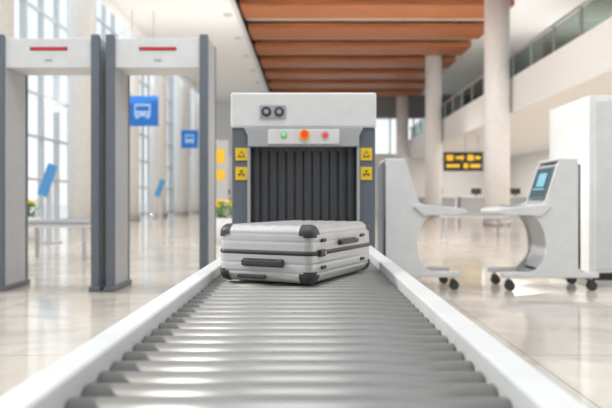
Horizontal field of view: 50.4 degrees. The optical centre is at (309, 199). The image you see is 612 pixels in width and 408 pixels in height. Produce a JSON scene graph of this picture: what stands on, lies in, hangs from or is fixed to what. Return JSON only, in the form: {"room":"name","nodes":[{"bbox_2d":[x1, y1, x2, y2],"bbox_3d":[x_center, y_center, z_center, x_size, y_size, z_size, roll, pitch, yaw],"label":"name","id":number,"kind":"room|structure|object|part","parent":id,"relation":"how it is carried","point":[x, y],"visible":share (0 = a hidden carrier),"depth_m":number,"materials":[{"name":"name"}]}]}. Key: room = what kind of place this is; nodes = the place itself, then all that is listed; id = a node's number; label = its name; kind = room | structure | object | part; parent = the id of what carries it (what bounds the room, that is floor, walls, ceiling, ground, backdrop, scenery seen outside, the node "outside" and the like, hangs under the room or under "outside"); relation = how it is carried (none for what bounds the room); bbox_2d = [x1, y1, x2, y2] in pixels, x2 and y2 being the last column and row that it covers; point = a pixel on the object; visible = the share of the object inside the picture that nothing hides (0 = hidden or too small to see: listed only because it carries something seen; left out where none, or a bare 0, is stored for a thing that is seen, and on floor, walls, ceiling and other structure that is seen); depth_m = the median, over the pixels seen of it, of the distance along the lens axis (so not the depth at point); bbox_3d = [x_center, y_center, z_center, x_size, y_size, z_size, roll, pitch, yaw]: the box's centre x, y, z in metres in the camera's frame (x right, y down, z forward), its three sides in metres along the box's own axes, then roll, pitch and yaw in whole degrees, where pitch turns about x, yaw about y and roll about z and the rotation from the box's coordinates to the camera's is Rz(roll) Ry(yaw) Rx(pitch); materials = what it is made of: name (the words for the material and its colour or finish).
{"room":"airport terminal","nodes":[
{"label":"airport terminal","id":0,"kind":"room"},
{"bbox_2d":[0,212,611,407],"bbox_3d":[2.200,0.960,19.900,23.600,0.200,52.600,0,0,0],"label":"floor","id":1,"kind":"structure","parent":0,"point":[560,328],"depth_m":5.79,"materials":[{"name":"tile"}]},
{"bbox_2d":[0,0,13,37],"bbox_3d":[-7.650,-6.640,15.800,0.920,15.000,0.920,0,0,0],"label":"column","id":2,"kind":"structure","parent":1,"relation":"on","point":[6,6],"depth_m":15.62,"materials":[{"name":"concrete"}]},
{"bbox_2d":[14,0,26,37],"bbox_3d":[-9.520,-6.640,18.800,0.200,15.000,5.600,0,0,0],"label":"window","id":3,"kind":"structure","parent":1,"relation":"on","point":[22,3],"depth_m":21.51,"materials":[{"name":"glass"}]},
{"bbox_2d":[28,199,41,239],"bbox_3d":[-6.071,0.422,13.997,0.560,0.875,0.634,0,0,-40],"label":"potted flowers","id":4,"kind":"object","parent":1,"relation":"on","point":[31,231],"visible":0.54,"depth_m":13.86,"materials":[{"name":"green plant"}]},
{"bbox_3d":[-6.074,0.610,14.000,0.560,0.500,0.560,0,0,0],"label":"planter","id":5,"kind":"part","parent":4,"relation":"part of","materials":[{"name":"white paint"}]},
{"bbox_2d":[27,0,68,219],"bbox_3d":[-9.520,-6.640,24.400,0.200,15.000,5.600,0,0,0],"label":"window","id":6,"kind":"structure","parent":1,"relation":"on","point":[55,20],"depth_m":24.36,"materials":[{"name":"glass"}]},
{"bbox_2d":[37,163,61,243],"bbox_3d":[-5.240,0.060,13.050,0.500,1.601,0.500,0,0,0],"label":"information kiosk","id":7,"kind":"object","parent":1,"relation":"on","point":[45,189],"visible":0.91,"depth_m":12.96,"materials":[{"name":"metal"}]},
{"bbox_2d":[0,34,105,291],"bbox_3d":[-2.470,-0.350,6.375,1.010,2.420,0.590,0,0,0],"label":"metal detector","id":8,"kind":"object","parent":1,"relation":"on","point":[20,58],"visible":0.77,"depth_m":6.14,"materials":[{"name":"metal"}]},
{"bbox_3d":[-2.920,-0.365,6.128,0.082,2.390,0.055,0,0,0],"label":"edge trim","id":9,"kind":"part","parent":8,"relation":"part of","materials":[{"name":"plastic"}]},
{"bbox_3d":[-2.920,-0.360,6.375,0.070,2.360,0.450,0,0,0],"label":"panel","id":10,"kind":"part","parent":8,"relation":"part of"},
{"bbox_3d":[-2.920,0.835,6.375,0.110,0.050,0.590,0,0,0],"label":"foot plate","id":11,"kind":"part","parent":8,"relation":"part of","materials":[{"name":"plastic"}]},
{"bbox_3d":[-2.920,-0.365,6.622,0.082,2.390,0.055,0,0,0],"label":"edge trim","id":12,"kind":"part","parent":8,"relation":"part of","materials":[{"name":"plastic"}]},
{"bbox_3d":[-2.020,-0.365,6.128,0.082,2.390,0.055,0,0,0],"label":"edge trim","id":13,"kind":"part","parent":8,"relation":"part of","materials":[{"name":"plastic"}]},
{"bbox_3d":[-2.020,0.835,6.375,0.110,0.050,0.590,0,0,0],"label":"foot plate","id":14,"kind":"part","parent":8,"relation":"part of","materials":[{"name":"plastic"}]},
{"bbox_3d":[-2.020,-0.360,6.375,0.070,2.360,0.450,0,0,0],"label":"panel","id":15,"kind":"part","parent":8,"relation":"part of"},
{"bbox_2d":[28,220,90,259],"bbox_3d":[-3.691,0.580,9.600,1.000,0.560,0.600,0,0,0],"label":"table","id":16,"kind":"object","parent":1,"relation":"on","point":[36,224],"visible":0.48,"depth_m":9.32,"materials":[{"name":"white metal"}]},
{"bbox_3d":[-4.131,0.630,9.840,0.050,0.460,0.050,0,0,0],"label":"leg","id":17,"kind":"part","parent":16,"relation":"part of","materials":[{"name":"grey metal"}]},
{"bbox_3d":[-3.251,0.630,9.360,0.050,0.460,0.050,0,0,0],"label":"leg","id":18,"kind":"part","parent":16,"relation":"part of","materials":[{"name":"grey metal"}]},
{"bbox_2d":[69,0,94,219],"bbox_3d":[-7.650,-6.640,21.800,0.920,15.000,0.920,0,0,0],"label":"column","id":19,"kind":"structure","parent":1,"relation":"on","point":[81,12],"depth_m":21.42,"materials":[{"name":"concrete"}]},
{"bbox_2d":[95,0,118,41],"bbox_3d":[-9.520,-6.640,30.000,0.200,15.000,5.600,0,0,0],"label":"window","id":20,"kind":"structure","parent":1,"relation":"on","point":[102,21],"depth_m":29.95,"materials":[{"name":"glass"}]},
{"bbox_2d":[119,20,139,220],"bbox_3d":[-7.650,-6.640,27.500,0.920,15.000,0.920,0,0,0],"label":"column","id":21,"kind":"structure","parent":1,"relation":"on","point":[124,32],"depth_m":27.19,"materials":[{"name":"concrete"}]},
{"bbox_2d":[139,75,149,214],"bbox_3d":[-9.520,-6.640,35.600,0.200,15.000,5.600,0,0,0],"label":"window","id":22,"kind":"structure","parent":1,"relation":"on","point":[142,81],"depth_m":37.00,"materials":[{"name":"glass"}]},
{"bbox_2d":[149,75,167,216],"bbox_3d":[-7.650,-6.640,32.800,0.920,15.000,0.920,0,0,0],"label":"column","id":23,"kind":"structure","parent":1,"relation":"on","point":[158,134],"depth_m":32.45,"materials":[{"name":"concrete"}]},
{"bbox_2d":[103,34,215,291],"bbox_3d":[-1.440,-0.350,6.375,0.990,2.420,0.590,0,0,0],"label":"metal detector","id":24,"kind":"object","parent":1,"relation":"on","point":[125,57],"visible":0.84,"depth_m":6.14,"materials":[{"name":"metal"}]},
{"bbox_3d":[-1.880,-0.365,6.128,0.082,2.390,0.055,0,0,0],"label":"edge trim","id":25,"kind":"part","parent":24,"relation":"part of","materials":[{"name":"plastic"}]},
{"bbox_3d":[-1.880,0.835,6.375,0.110,0.050,0.590,0,0,0],"label":"foot plate","id":26,"kind":"part","parent":24,"relation":"part of","materials":[{"name":"plastic"}]},
{"bbox_3d":[-1.880,-0.360,6.375,0.070,2.360,0.450,0,0,0],"label":"panel","id":27,"kind":"part","parent":24,"relation":"part of","materials":[{"name":"grey plastic"}]},
{"bbox_3d":[-1.880,-0.365,6.622,0.082,2.390,0.055,0,0,0],"label":"edge trim","id":28,"kind":"part","parent":24,"relation":"part of","materials":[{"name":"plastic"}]},
{"bbox_3d":[-1.000,-0.365,6.128,0.082,2.390,0.055,0,0,0],"label":"edge trim","id":29,"kind":"part","parent":24,"relation":"part of","materials":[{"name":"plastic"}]},
{"bbox_3d":[-1.000,-0.360,6.375,0.070,2.360,0.450,0,0,0],"label":"panel","id":30,"kind":"part","parent":24,"relation":"part of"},
{"bbox_3d":[-1.000,-0.365,6.622,0.082,2.390,0.055,0,0,0],"label":"edge trim","id":31,"kind":"part","parent":24,"relation":"part of","materials":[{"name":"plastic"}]},
{"bbox_2d":[153,179,166,222],"bbox_3d":[-5.538,0.038,24.050,0.500,1.644,0.500,0,0,0],"label":"information kiosk","id":32,"kind":"object","parent":1,"relation":"on","point":[158,193],"visible":0.96,"depth_m":23.97,"materials":[{"name":"metal"}]},
{"bbox_2d":[167,75,170,212],"bbox_3d":[-9.520,-6.640,41.200,0.200,15.000,5.600,0,0,0],"label":"window","id":33,"kind":"structure","parent":1,"relation":"on","point":[169,76],"depth_m":43.91,"materials":[{"name":"glass"}]},
{"bbox_2d":[173,75,188,214],"bbox_3d":[-7.650,-6.640,38.600,0.920,15.000,0.920,0,0,0],"label":"column","id":34,"kind":"structure","parent":1,"relation":"on","point":[180,154],"depth_m":38.23,"materials":[{"name":"concrete"}]},
{"bbox_2d":[191,88,198,212],"bbox_3d":[-7.650,-6.640,44.200,0.920,15.000,0.920,0,0,0],"label":"column","id":35,"kind":"structure","parent":1,"relation":"on","point":[194,151],"depth_m":43.80,"materials":[{"name":"concrete"}]},
{"bbox_2d":[216,140,228,217],"bbox_3d":[-3.640,-0.770,26.090,0.720,3.260,0.220,0,0,0],"label":"information totem","id":36,"kind":"object","parent":1,"relation":"on","point":[222,146],"visible":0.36,"depth_m":26.00,"materials":[{"name":"white plastic"}]},
{"bbox_3d":[-3.640,-1.000,25.990,0.440,0.400,0.020,0,0,0],"label":"yellow panel","id":37,"kind":"part","parent":36,"relation":"part of","materials":[{"name":"yellow plastic"}]},
{"bbox_3d":[-3.640,-1.760,25.990,0.440,0.560,0.020,0,0,0],"label":"yellow panel","id":38,"kind":"part","parent":36,"relation":"part of","materials":[{"name":"yellow plastic"}]},
{"bbox_2d":[216,199,231,243],"bbox_3d":[-1.768,0.421,13.003,0.600,0.878,0.620,0,0,0],"label":"potted flowers","id":39,"kind":"object","parent":1,"relation":"on","point":[220,222],"visible":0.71,"depth_m":12.80,"materials":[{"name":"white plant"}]},
{"bbox_3d":[-1.780,0.610,13.000,0.560,0.500,0.560,0,0,0],"label":"planter","id":40,"kind":"part","parent":39,"relation":"part of","materials":[{"name":"white paint"}]},
{"bbox_2d":[0,246,586,407],"bbox_3d":[-0.030,0.555,2.013,0.750,0.610,3.125,0,0,0],"label":"conveyor","id":41,"kind":"object","parent":1,"relation":"on","point":[375,336],"visible":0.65,"depth_m":1.17,"materials":[{"name":"metal"}]},
{"bbox_3d":[-0.370,0.330,2.013,0.056,0.160,3.125,0,0,0],"label":"rail","id":42,"kind":"part","parent":41,"relation":"part of","materials":[{"name":"metal"}]},
{"bbox_2d":[220,219,369,284],"bbox_3d":[-0.024,0.178,2.424,0.380,0.196,0.619,0,0,25],"label":"suitcase","id":43,"kind":"object","parent":41,"relation":"on","point":[307,252],"visible":1,"depth_m":2.18,"materials":[{"name":"metal"}]},
{"bbox_3d":[-0.197,0.256,2.181,0.110,0.015,0.010,0,0,25],"label":"telescopic handle","id":44,"kind":"part","parent":43,"relation":"part of","materials":[{"name":"grey plastic"}]},
{"bbox_3d":[-0.158,0.208,2.156,0.154,0.028,0.021,0,0,25],"label":"carry handle","id":45,"kind":"part","parent":43,"relation":"part of","materials":[{"name":"black plastic"}]},
{"bbox_3d":[0.139,0.148,2.349,0.020,0.020,0.164,0,0,25],"label":"handle","id":46,"kind":"part","parent":43,"relation":"part of","materials":[{"name":"grey plastic"}]},
{"bbox_3d":[0.310,0.330,2.013,0.056,0.160,3.125,0,0,0],"label":"rail","id":47,"kind":"part","parent":41,"relation":"part of","materials":[{"name":"metal"}]},
{"bbox_2d":[231,93,375,247],"bbox_3d":[-0.036,0.128,4.630,0.820,1.465,2.080,0,0,0],"label":"scanner","id":48,"kind":"object","parent":1,"relation":"on","point":[300,156],"visible":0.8,"depth_m":3.67,"materials":[{"name":"metal"}]},
{"bbox_3d":[-0.344,0.005,3.810,0.016,0.610,0.320,0,0,0],"label":"tunnel frame","id":49,"kind":"part","parent":48,"relation":"part of","materials":[{"name":"silver metal"}]},
{"bbox_2d":[260,105,285,118],"bbox_3d":[-0.209,-0.495,3.647,0.147,0.076,0.022,0,0,0],"label":"vent","id":50,"kind":"object","parent":48,"relation":"attached to","point":[266,111],"depth_m":3.65,"materials":[{"name":"plastic"}]},
{"bbox_2d":[280,131,286,137],"bbox_3d":[-0.147,-0.364,3.623,0.036,0.036,0.016,0,0,0],"label":"lamp","id":51,"kind":"object","parent":48,"relation":"attached to","point":[283,134],"depth_m":3.62,"materials":[{"name":"green plastic"}]},
{"bbox_2d":[244,127,362,147],"bbox_3d":[-0.036,-0.353,3.680,0.671,0.107,0.080,0,0,0],"label":"hood","id":52,"kind":"object","parent":48,"relation":"attached to","point":[254,137],"depth_m":3.64,"materials":[{"name":"grey metal"}]},
{"bbox_2d":[322,131,328,137],"bbox_3d":[0.085,-0.364,3.622,0.040,0.040,0.017,0,0,0],"label":"lamp","id":53,"kind":"object","parent":48,"relation":"attached to","point":[325,134],"depth_m":3.62,"materials":[{"name":"red plastic"}]},
{"bbox_3d":[0.272,0.005,3.810,0.016,0.610,0.320,0,0,0],"label":"tunnel frame","id":54,"kind":"part","parent":48,"relation":"part of","materials":[{"name":"silver metal"}]},
{"bbox_2d":[396,96,407,167],"bbox_3d":[6.330,-3.295,44.600,0.920,8.310,0.920,0,0,0],"label":"column","id":55,"kind":"structure","parent":1,"relation":"on","point":[401,101],"depth_m":44.26,"materials":[{"name":"concrete"}]},
{"bbox_2d":[377,159,467,289],"bbox_3d":[1.089,0.233,6.475,0.817,1.255,0.610,0,0,0],"label":"console","id":56,"kind":"object","parent":1,"relation":"on","point":[400,215],"visible":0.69,"depth_m":6.20,"materials":[{"name":"plastic"}]},
{"bbox_3d":[0.713,0.160,6.465,0.034,1.000,0.530,0,0,0],"label":"panel","id":57,"kind":"part","parent":56,"relation":"part of","materials":[{"name":"metal"}]},
{"bbox_3d":[0.949,0.155,6.215,0.497,1.070,0.030,0,0,0],"label":"panel","id":58,"kind":"part","parent":56,"relation":"part of","materials":[{"name":"white plastic"}]},
{"bbox_3d":[1.060,0.713,6.475,0.760,0.055,0.550,0,0,0],"label":"frame","id":59,"kind":"part","parent":56,"relation":"part of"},
{"bbox_2d":[425,55,441,216],"bbox_3d":[6.330,-3.295,33.300,0.920,8.310,0.920,0,0,0],"label":"column","id":60,"kind":"structure","parent":1,"relation":"on","point":[433,63],"depth_m":32.95,"materials":[{"name":"concrete"}]},
{"bbox_2d":[418,197,455,206],"bbox_3d":[7.500,0.085,38.385,2.100,1.550,0.930,0,0,0],"label":"check-in counter","id":61,"kind":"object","parent":1,"relation":"on","point":[450,201],"depth_m":38.00,"materials":[{"name":"white paint"}]},
{"bbox_2d":[456,188,483,212],"bbox_3d":[9.800,0.085,38.385,2.100,1.550,0.930,0,0,0],"label":"check-in counter","id":62,"kind":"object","parent":1,"relation":"on","point":[475,204],"depth_m":38.00,"materials":[{"name":"white paint"}]},
{"bbox_2d":[457,198,483,212],"bbox_3d":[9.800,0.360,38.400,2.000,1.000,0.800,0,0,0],"label":"countertop","id":63,"kind":"structure","parent":62,"relation":"on","point":[472,205],"depth_m":38.00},
{"bbox_2d":[471,188,480,196],"bbox_3d":[9.800,-0.445,38.330,0.600,0.490,0.060,0,0,0],"label":"monitor","id":64,"kind":"object","parent":62,"relation":"on","point":[475,191],"depth_m":38.30,"materials":[{"name":"black plastic"}]},
{"bbox_2d":[439,213,506,236],"bbox_3d":[3.877,0.585,15.500,1.500,0.550,0.700,0,0,0],"label":"table","id":65,"kind":"object","parent":1,"relation":"on","point":[467,215],"visible":0.9,"depth_m":15.17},
{"bbox_3d":[3.187,0.635,15.790,0.050,0.450,0.050,0,0,0],"label":"leg","id":66,"kind":"part","parent":65,"relation":"part of","materials":[{"name":"grey metal"}]},
{"bbox_3d":[3.187,0.635,15.210,0.050,0.450,0.050,0,0,0],"label":"leg","id":67,"kind":"part","parent":65,"relation":"part of","materials":[{"name":"grey metal"}]},
{"bbox_3d":[4.567,0.635,15.790,0.050,0.450,0.050,0,0,0],"label":"leg","id":68,"kind":"part","parent":65,"relation":"part of","materials":[{"name":"grey metal"}]},
{"bbox_3d":[4.567,0.635,15.210,0.050,0.450,0.050,0,0,0],"label":"leg","id":69,"kind":"part","parent":65,"relation":"part of","materials":[{"name":"grey metal"}]},
{"bbox_2d":[483,0,510,225],"bbox_3d":[6.330,-3.295,22.000,0.920,8.310,0.920,0,0,0],"label":"column","id":70,"kind":"structure","parent":1,"relation":"on","point":[496,12],"depth_m":21.64,"materials":[{"name":"paint"}]},
{"bbox_2d":[510,188,526,204],"bbox_3d":[12.100,0.085,38.385,2.100,1.550,0.930,0,0,0],"label":"check-in counter","id":71,"kind":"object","parent":1,"relation":"on","point":[514,200],"depth_m":38.00,"materials":[{"name":"white paint"}]},
{"bbox_2d":[510,188,519,196],"bbox_3d":[12.100,-0.445,38.330,0.600,0.490,0.060,0,0,0],"label":"monitor","id":72,"kind":"object","parent":71,"relation":"on","point":[514,191],"depth_m":38.30,"materials":[{"name":"black plastic"}]},
{"bbox_2d":[510,198,526,204],"bbox_3d":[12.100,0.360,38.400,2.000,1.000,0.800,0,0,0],"label":"countertop","id":73,"kind":"structure","parent":71,"relation":"on","point":[513,201],"depth_m":38.00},
{"bbox_2d":[480,158,598,290],"bbox_3d":[2.251,0.233,6.425,0.977,1.255,0.610,0,0,0],"label":"console","id":74,"kind":"object","parent":1,"relation":"on","point":[550,216],"visible":1,"depth_m":6.15,"materials":[{"name":"plastic"}]},
{"bbox_3d":[2.311,0.155,6.685,0.497,1.070,0.030,0,0,0],"label":"panel","id":75,"kind":"part","parent":74,"relation":"part of","materials":[{"name":"white plastic"}]},
{"bbox_2d":[528,166,554,199],"bbox_3d":[2.291,-0.163,6.425,0.124,0.316,0.450,0,0,0],"label":"monitor","id":76,"kind":"object","parent":74,"relation":"on","point":[543,176],"depth_m":6.39,"materials":[{"name":"plastic"}]},
{"bbox_3d":[2.280,0.713,6.425,0.920,0.055,0.550,0,0,0],"label":"frame","id":77,"kind":"part","parent":74,"relation":"part of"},
{"bbox_3d":[2.311,0.155,6.165,0.497,1.070,0.030,0,0,0],"label":"panel","id":78,"kind":"part","parent":74,"relation":"part of","materials":[{"name":"white plastic"}]},
{"bbox_3d":[2.547,0.160,6.415,0.034,1.000,0.530,0,0,0],"label":"panel","id":79,"kind":"part","parent":74,"relation":"part of","materials":[{"name":"plastic"}]},
{"bbox_2d":[549,95,611,279],"bbox_3d":[3.580,-0.130,7.500,1.200,1.980,1.200,0,0,0],"label":"tall cabinet","id":80,"kind":"object","parent":1,"relation":"on","point":[581,129],"visible":0.75,"depth_m":6.95,"materials":[{"name":"white metal"}]},
{"bbox_3d":[3.580,-0.160,6.940,1.080,1.800,0.020,0,0,0],"label":"cabinet door","id":81,"kind":"part","parent":80,"relation":"part of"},
{"bbox_2d":[188,85,483,211],"bbox_3d":[2.200,-6.640,46.100,23.600,15.000,0.200,0,0,0],"label":"wall","id":82,"kind":"structure","parent":0,"point":[454,183],"depth_m":46.00,"materials":[{"name":"white paint"}]},
{"bbox_2d":[171,75,173,212],"bbox_3d":[-9.520,-6.640,45.000,0.200,15.000,2.000,0,0,0],"label":"window","id":83,"kind":"structure","parent":82,"relation":"in","point":[172,76],"depth_m":44.53,"materials":[{"name":"glass"}]},
{"bbox_2d":[375,117,423,155],"bbox_3d":[3.998,-4.490,46.050,10.096,2.700,0.140,0,0,0],"label":"window","id":84,"kind":"structure","parent":82,"relation":"in","point":[389,118],"depth_m":45.97,"materials":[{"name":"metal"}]},
{"bbox_2d":[99,0,611,100],"bbox_3d":[3.425,-7.225,27.500,21.150,0.950,37.000,0,0,0],"label":"ceiling","id":85,"kind":"structure","parent":0,"point":[172,18],"depth_m":27.49,"materials":[{"name":"paint"}]},
{"bbox_2d":[130,11,158,125],"bbox_3d":[-6.185,-4.866,24.041,1.145,4.268,0.118,0,0,0],"label":"hanging sign","id":86,"kind":"object","parent":85,"relation":"hanging from","point":[144,110],"visible":0.8,"depth_m":24.00,"materials":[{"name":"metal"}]},
{"bbox_3d":[-5.784,-5.420,24.050,0.028,3.160,0.030,0,0,0],"label":"hanger rod","id":87,"kind":"part","parent":86,"relation":"part of","materials":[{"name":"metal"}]},
{"bbox_2d":[181,75,197,147],"bbox_3d":[-6.303,-4.860,34.041,0.889,4.280,0.118,0,0,0],"label":"hanging sign","id":88,"kind":"object","parent":85,"relation":"hanging from","point":[189,138],"visible":0.94,"depth_m":34.00,"materials":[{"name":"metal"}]},
{"bbox_3d":[-6.614,-5.331,34.050,0.028,3.338,0.030,0,0,0],"label":"hanger rod","id":89,"kind":"part","parent":88,"relation":"part of","materials":[{"name":"metal"}]},
{"bbox_3d":[-5.992,-5.331,34.050,0.028,3.338,0.030,0,0,0],"label":"hanger rod","id":90,"kind":"part","parent":88,"relation":"part of","materials":[{"name":"metal"}]},
{"bbox_2d":[224,13,231,16],"bbox_3d":[-3.100,-6.970,24.500,0.320,0.060,0.320,0,0,0],"label":"recessed light","id":91,"kind":"object","parent":85,"relation":"in","point":[225,14],"visible":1,"depth_m":24.45,"materials":[{"name":"metal"}]},
{"bbox_2d":[268,80,424,88],"bbox_3d":[2.440,-7.210,40.600,10.040,0.220,1.800,0,0,0],"label":"ceiling beam","id":92,"kind":"structure","parent":85,"relation":"attached to","point":[273,84],"depth_m":39.95,"materials":[{"name":"brown wood"}]},
{"bbox_2d":[271,89,422,96],"bbox_3d":[2.440,-7.210,43.800,10.040,0.220,1.800,0,0,0],"label":"ceiling beam","id":93,"kind":"structure","parent":85,"relation":"attached to","point":[379,92],"depth_m":42.91,"materials":[{"name":"brown wood"}]},
{"bbox_2d":[264,70,442,78],"bbox_3d":[2.440,-7.210,37.400,10.040,0.220,1.800,0,0,0],"label":"ceiling beam","id":94,"kind":"structure","parent":85,"relation":"attached to","point":[269,74],"depth_m":36.77,"materials":[{"name":"brown wood"}]},
{"bbox_2d":[260,57,455,67],"bbox_3d":[2.440,-7.210,34.200,10.040,0.220,1.800,0,0,0],"label":"ceiling beam","id":95,"kind":"structure","parent":85,"relation":"attached to","point":[266,62],"depth_m":33.56,"materials":[{"name":"brown wood"}]},
{"bbox_2d":[254,42,470,54],"bbox_3d":[2.440,-7.210,31.000,10.040,0.220,1.800,0,0,0],"label":"ceiling beam","id":96,"kind":"structure","parent":85,"relation":"attached to","point":[262,48],"depth_m":30.46,"materials":[{"name":"brown wood"}]},
{"bbox_2d":[248,23,483,38],"bbox_3d":[2.440,-7.210,27.800,10.040,0.220,1.800,0,0,0],"label":"ceiling beam","id":97,"kind":"structure","parent":85,"relation":"attached to","point":[256,30],"depth_m":27.23,"materials":[{"name":"brown wood"}]},
{"bbox_2d":[239,0,513,18],"bbox_3d":[2.440,-7.210,24.600,10.040,0.220,1.800,0,0,0],"label":"ceiling beam","id":98,"kind":"structure","parent":85,"relation":"attached to","point":[251,9],"depth_m":24.10,"materials":[{"name":"brown wood"}]},
{"bbox_2d":[510,150,548,196],"bbox_3d":[14.100,-3.240,19.800,0.200,8.200,52.400,0,0,0],"label":"wall","id":99,"kind":"structure","parent":0,"point":[523,168],"depth_m":42.43,"materials":[{"name":"white paint"}]},
{"bbox_2d":[408,0,611,158],"bbox_3d":[10.395,-3.960,27.490,7.190,2.060,36.980,0,0,0],"label":"balcony","id":100,"kind":"object","parent":99,"relation":"attached to","point":[581,68],"visible":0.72,"depth_m":20.22,"materials":[{"name":"white paint"}]},
{"bbox_3d":[6.890,-4.530,31.300,0.060,0.800,0.070,0,0,0],"label":"railing post","id":101,"kind":"part","parent":100,"relation":"part of","materials":[{"name":"metal"}]},
{"bbox_3d":[6.890,-4.530,29.450,0.060,0.800,0.070,0,0,0],"label":"railing post","id":102,"kind":"part","parent":100,"relation":"part of","materials":[{"name":"metal"}]},
{"bbox_2d":[444,137,482,170],"bbox_3d":[7.085,-2.134,30.054,1.800,1.592,0.132,0,0,0],"label":"direction sign","id":103,"kind":"object","parent":100,"relation":"hanging from","point":[453,161],"visible":1,"depth_m":30.00,"materials":[{"name":"metal"}]},
{"bbox_3d":[6.890,-4.530,27.600,0.060,0.800,0.070,0,0,0],"label":"railing post","id":104,"kind":"part","parent":100,"relation":"part of","materials":[{"name":"metal"}]},
{"bbox_3d":[6.890,-4.530,22.050,0.060,0.800,0.070,0,0,0],"label":"railing post","id":105,"kind":"part","parent":100,"relation":"part of","materials":[{"name":"metal"}]},
{"bbox_3d":[6.890,-4.530,20.200,0.060,0.800,0.070,0,0,0],"label":"railing post","id":106,"kind":"part","parent":100,"relation":"part of","materials":[{"name":"metal"}]},
{"bbox_3d":[6.890,-4.530,18.350,0.060,0.800,0.070,0,0,0],"label":"railing post","id":107,"kind":"part","parent":100,"relation":"part of","materials":[{"name":"metal"}]},
{"bbox_3d":[6.890,-4.530,16.500,0.060,0.800,0.070,0,0,0],"label":"railing post","id":108,"kind":"part","parent":100,"relation":"part of","materials":[{"name":"metal"}]},
{"label":"outside","id":109,"kind":"structure","parent":0,"visible":0},
{"bbox_2d":[30,204,167,219],"bbox_3d":[-20.000,1.220,60.000,200.000,0.280,200.000,0,0,0],"label":"ground","id":110,"kind":"structure","parent":109,"point":[63,207],"depth_m":66.86,"materials":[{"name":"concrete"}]}
]}

